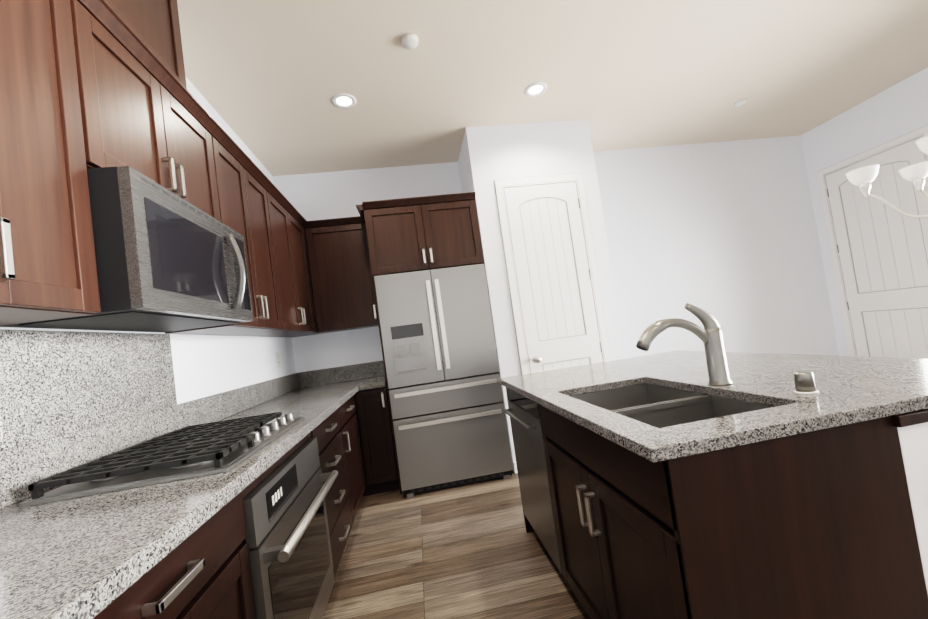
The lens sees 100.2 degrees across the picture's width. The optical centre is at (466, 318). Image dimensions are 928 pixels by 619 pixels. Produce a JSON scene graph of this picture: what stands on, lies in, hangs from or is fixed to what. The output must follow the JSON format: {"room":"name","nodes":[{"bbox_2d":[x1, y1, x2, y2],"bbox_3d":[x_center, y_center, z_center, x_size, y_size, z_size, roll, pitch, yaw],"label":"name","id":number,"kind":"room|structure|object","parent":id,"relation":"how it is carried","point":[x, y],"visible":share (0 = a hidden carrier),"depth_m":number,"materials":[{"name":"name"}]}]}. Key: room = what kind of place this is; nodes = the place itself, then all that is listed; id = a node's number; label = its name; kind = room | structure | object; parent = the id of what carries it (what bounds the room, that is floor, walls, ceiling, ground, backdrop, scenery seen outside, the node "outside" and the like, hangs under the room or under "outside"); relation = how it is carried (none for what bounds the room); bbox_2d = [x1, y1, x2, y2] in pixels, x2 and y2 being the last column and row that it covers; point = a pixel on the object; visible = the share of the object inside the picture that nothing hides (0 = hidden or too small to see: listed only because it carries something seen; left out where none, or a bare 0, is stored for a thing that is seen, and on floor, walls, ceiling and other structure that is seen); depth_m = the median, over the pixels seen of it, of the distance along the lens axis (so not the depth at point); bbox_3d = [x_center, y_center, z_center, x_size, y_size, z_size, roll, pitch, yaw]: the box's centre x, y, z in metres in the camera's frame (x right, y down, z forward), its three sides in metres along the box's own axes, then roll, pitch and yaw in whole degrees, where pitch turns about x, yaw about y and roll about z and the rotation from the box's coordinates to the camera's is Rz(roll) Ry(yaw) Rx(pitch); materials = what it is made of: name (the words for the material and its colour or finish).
{"room":"kitchen","nodes":[
{"label":"kitchen","id":0,"kind":"room"},
{"bbox_2d":[0,77,295,403],"bbox_3d":[-1.257,-0.107,0.133,0.100,2.960,7.350,-8,-2,-8],"label":"wall","id":1,"kind":"structure","parent":0,"point":[205,365],"depth_m":2.37,"materials":[{"name":"white paint"}]},
{"bbox_2d":[0,0,115,325],"bbox_3d":[-1.191,-0.499,0.778,0.303,0.986,0.747,-8,-2,-8],"label":"upper cabinet","id":2,"kind":"object","parent":1,"relation":"attached to","point":[84,84],"depth_m":0.99,"materials":[{"name":"brown wood"}]},
{"bbox_2d":[104,0,191,95],"bbox_3d":[-1.369,-1.241,1.356,0.303,0.578,0.701,-8,-2,-8],"label":"upper cabinet","id":3,"kind":"object","parent":1,"relation":"attached to","point":[155,23],"depth_m":1.56,"materials":[{"name":"brown wood"}]},
{"bbox_2d":[100,0,227,225],"bbox_3d":[-1.310,-0.675,1.477,0.303,0.548,0.780,-8,-2,-8],"label":"upper cabinet","id":4,"kind":"object","parent":1,"relation":"attached to","point":[159,132],"depth_m":1.45,"materials":[{"name":"brown wood"}]},
{"bbox_2d":[0,166,252,331],"bbox_3d":[-1.162,-0.192,1.468,0.465,0.421,0.754,-8,-2,-8],"label":"microwave","id":5,"kind":"object","parent":4,"relation":"attached to","point":[167,260],"visible":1,"depth_m":1.23,"materials":[{"name":"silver metal"}]},
{"bbox_2d":[165,128,287,335],"bbox_3d":[-1.374,-0.416,2.192,0.303,0.986,0.814,-8,-2,-8],"label":"upper cabinet","id":6,"kind":"object","parent":1,"relation":"attached to","point":[250,211],"depth_m":2.25,"materials":[{"name":"brown wood"}]},
{"bbox_2d":[275,353,280,366],"bbox_3d":[-1.567,0.345,3.223,0.007,0.120,0.074,-8,-2,-8],"label":"electrical outlet plate","id":7,"kind":"object","parent":1,"relation":"attached to","point":[277,360],"visible":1,"depth_m":3.18,"materials":[{"name":"white plastic"}]},
{"bbox_2d":[257,188,319,336],"bbox_3d":[-1.472,-0.372,2.947,0.303,0.986,0.943,-8,-2,-8],"label":"upper cabinet","id":8,"kind":"object","parent":1,"relation":"attached to","point":[289,226],"depth_m":2.97,"materials":[{"name":"brown wood"}]},
{"bbox_2d":[323,472,589,618],"bbox_3d":[1.882,0.998,0.475,6.070,0.060,7.350,-8,-2,-8],"label":"floor","id":9,"kind":"structure","parent":0,"point":[474,550],"depth_m":2.08,"materials":[{"name":"brown wood"}]},
{"bbox_2d":[93,485,256,618],"bbox_3d":[-0.834,0.914,0.677,0.608,0.866,0.759,-8,-2,-8],"label":"base cabinet","id":10,"kind":"object","parent":9,"relation":"on","point":[203,571],"depth_m":0.88,"materials":[{"name":"brown wood"}]},
{"bbox_2d":[0,329,385,618],"bbox_3d":[-0.935,0.268,1.717,0.859,0.520,4.048,-8,-2,-8],"label":"countertop","id":11,"kind":"structure","parent":10,"relation":"on","point":[121,470],"depth_m":1.13,"materials":[{"name":"stone"}]},
{"bbox_2d":[18,411,304,507],"bbox_3d":[-0.961,0.453,1.406,0.510,0.051,0.740,-8,-2,-8],"label":"cooktop","id":12,"kind":"object","parent":11,"relation":"in","point":[192,452],"depth_m":1.14,"materials":[{"name":"black metal"}]},
{"bbox_2d":[242,437,337,618],"bbox_3d":[-0.868,0.912,1.431,0.668,0.684,0.736,-8,-2,-8],"label":"oven","id":13,"kind":"object","parent":10,"relation":"in","point":[287,538],"visible":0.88,"depth_m":1.35,"materials":[{"name":"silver metal"}]},
{"bbox_2d":[249,406,352,576],"bbox_3d":[-1.023,1.000,2.135,0.608,0.866,0.699,-8,-2,-8],"label":"base cabinet","id":14,"kind":"object","parent":9,"relation":"on","point":[330,435],"depth_m":2.11,"materials":[{"name":"brown wood"}]},
{"bbox_2d":[341,390,376,522],"bbox_3d":[-1.077,1.033,2.761,0.663,0.866,0.680,-8,-2,-8],"label":"base cabinet","id":15,"kind":"object","parent":9,"relation":"on","point":[353,419],"depth_m":2.98,"materials":[{"name":"brown wood"}]},
{"bbox_2d":[365,387,399,493],"bbox_3d":[-0.760,1.016,3.433,0.246,0.866,0.608,-8,-2,-8],"label":"base cabinet","id":16,"kind":"object","parent":9,"relation":"on","point":[385,474],"depth_m":3.15,"materials":[{"name":"brown wood"}]},
{"bbox_2d":[374,264,512,497],"bbox_3d":[-0.216,0.492,3.410,0.891,1.752,0.758,-8,-2,-8],"label":"refrigerator","id":17,"kind":"object","parent":9,"relation":"on","point":[445,388],"visible":1,"depth_m":3.08,"materials":[{"name":"silver metal"}]},
{"bbox_2d":[498,303,927,618],"bbox_3d":[0.903,0.544,1.632,1.201,1.199,1.548,-8,-2,-8],"label":"kitchen island","id":18,"kind":"object","parent":9,"relation":"on","point":[714,480],"visible":1,"depth_m":0.89,"materials":[{"name":"brown wood"}]},
{"bbox_2d":[635,303,732,386],"bbox_3d":[0.724,0.096,1.312,0.315,0.289,0.072,-8,-2,-8],"label":"faucet","id":19,"kind":"object","parent":18,"relation":"on","point":[711,336],"depth_m":1.30,"materials":[{"name":"silver metal"}]},
{"bbox_2d":[927,458,927,521],"bbox_3d":[1.111,0.396,0.896,0.078,0.128,0.007,-8,-2,-8],"label":"outlet plate","id":20,"kind":"object","parent":18,"relation":"attached to","point":[927,458],"depth_m":0.90,"materials":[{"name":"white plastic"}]},
{"bbox_2d":[458,119,624,472],"bbox_3d":[0.701,-0.234,3.687,1.120,2.960,0.670,-8,-2,-8],"label":"wall","id":21,"kind":"structure","parent":0,"point":[488,155],"depth_m":3.39,"materials":[{"name":"white paint"}]},
{"bbox_2d":[360,192,483,283],"bbox_3d":[-0.395,-0.690,3.560,0.937,0.603,0.648,-8,-2,-8],"label":"upper cabinet","id":22,"kind":"object","parent":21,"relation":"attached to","point":[402,235],"depth_m":3.24,"materials":[{"name":"brown wood"}]},
{"bbox_2d":[513,462,517,473],"bbox_3d":[2.626,0.866,1.639,4.060,0.090,5.049,-8,-2,-8],"label":"baseboard","id":23,"kind":"structure","parent":21,"relation":"attached to","point":[515,467],"depth_m":3.21,"materials":[{"name":"white wood"}]},
{"bbox_2d":[494,173,610,374],"bbox_3d":[0.799,-0.016,3.338,0.808,2.474,0.018,-8,-2,-8],"label":"trim","id":24,"kind":"structure","parent":21,"relation":"attached to","point":[502,184],"depth_m":3.36,"materials":[{"name":"white wood"}]},
{"bbox_2d":[504,182,602,372],"bbox_3d":[0.809,0.018,3.306,0.664,2.400,0.081,-8,-2,-8],"label":"pantry door","id":25,"kind":"structure","parent":21,"relation":"in","point":[553,276],"depth_m":3.35,"materials":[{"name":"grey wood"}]},
{"bbox_2d":[177,0,927,175],"bbox_3d":[1.468,-1.991,0.596,6.070,0.060,7.350,-8,-2,-8],"label":"ceiling","id":26,"kind":"structure","parent":0,"point":[268,79],"depth_m":2.74,"materials":[{"name":"beige paint"}]},
{"bbox_2d":[331,93,356,108],"bbox_3d":[-0.873,-1.546,2.762,0.172,0.006,0.172,-8,-2,-8],"label":"recessed light","id":27,"kind":"object","parent":26,"relation":"in","point":[343,100],"visible":1,"depth_m":2.75,"materials":[{"name":"white plastic"}]},
{"bbox_2d":[401,33,417,48],"bbox_3d":[-0.336,-1.627,2.286,0.104,0.030,0.104,-10,-3,43],"label":"smoke detector","id":28,"kind":"object","parent":26,"relation":"attached to","point":[409,40],"depth_m":2.26,"materials":[{"name":"white plastic"}]},
{"bbox_2d":[525,82,546,96],"bbox_3d":[0.523,-1.732,2.938,0.172,0.006,0.172,-8,-2,-8],"label":"recessed light","id":29,"kind":"object","parent":26,"relation":"in","point":[535,89],"visible":1,"depth_m":2.93,"materials":[{"name":"white plastic"}]},
{"bbox_2d":[734,99,747,106],"bbox_3d":[2.513,-1.975,3.559,0.104,0.020,0.104,-10,-3,43],"label":"smoke detector","id":30,"kind":"object","parent":26,"relation":"attached to","point":[741,102],"depth_m":3.54,"materials":[{"name":"white plastic"}]},
{"bbox_2d":[845,164,927,217],"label":"chandelier","id":31,"kind":"object","parent":26,"relation":"hanging from","point":[862,178],"depth_m":2.16,"materials":[{"name":"white glass"}]},
{"bbox_2d":[898,161,927,198],"label":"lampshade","id":32,"kind":"object","parent":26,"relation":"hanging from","point":[916,173],"depth_m":2.25,"materials":[{"name":"white glass"}]},
{"bbox_2d":[915,135,927,154],"label":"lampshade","id":33,"kind":"object","parent":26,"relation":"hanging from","point":[922,143],"depth_m":1.82,"materials":[{"name":"white glass"}]},
{"bbox_2d":[273,135,838,372],"bbox_3d":[1.210,-0.286,4.124,6.070,2.960,0.100,-8,-2,-8],"label":"wall","id":34,"kind":"structure","parent":0,"point":[724,234],"depth_m":4.27,"materials":[{"name":"white paint"}]},
{"bbox_2d":[312,212,380,331],"bbox_3d":[-1.135,-0.392,3.598,0.580,0.986,0.348,-8,-2,-8],"label":"upper cabinet","id":35,"kind":"object","parent":34,"relation":"attached to","point":[348,297],"depth_m":3.48,"materials":[{"name":"brown wood"}]},
{"bbox_2d":[801,67,927,355],"bbox_3d":[4.606,-0.887,0.938,0.100,2.960,7.350,-8,-2,-8],"label":"wall","id":36,"kind":"structure","parent":0,"point":[897,110],"depth_m":4.02,"materials":[{"name":"white paint"}]},
{"bbox_2d":[817,125,927,355],"bbox_3d":[4.200,-0.466,3.858,0.018,2.474,0.983,-8,-2,-8],"label":"door frame","id":37,"kind":"structure","parent":36,"relation":"attached to","point":[898,141],"depth_m":4.28,"materials":[{"name":"white wood"}]},
{"bbox_2d":[825,137,927,358],"bbox_3d":[4.174,-0.425,3.854,0.081,2.400,0.839,-8,-2,-8],"label":"door","id":38,"kind":"structure","parent":36,"relation":"in","point":[882,249],"depth_m":3.87,"materials":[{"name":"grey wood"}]}
]}

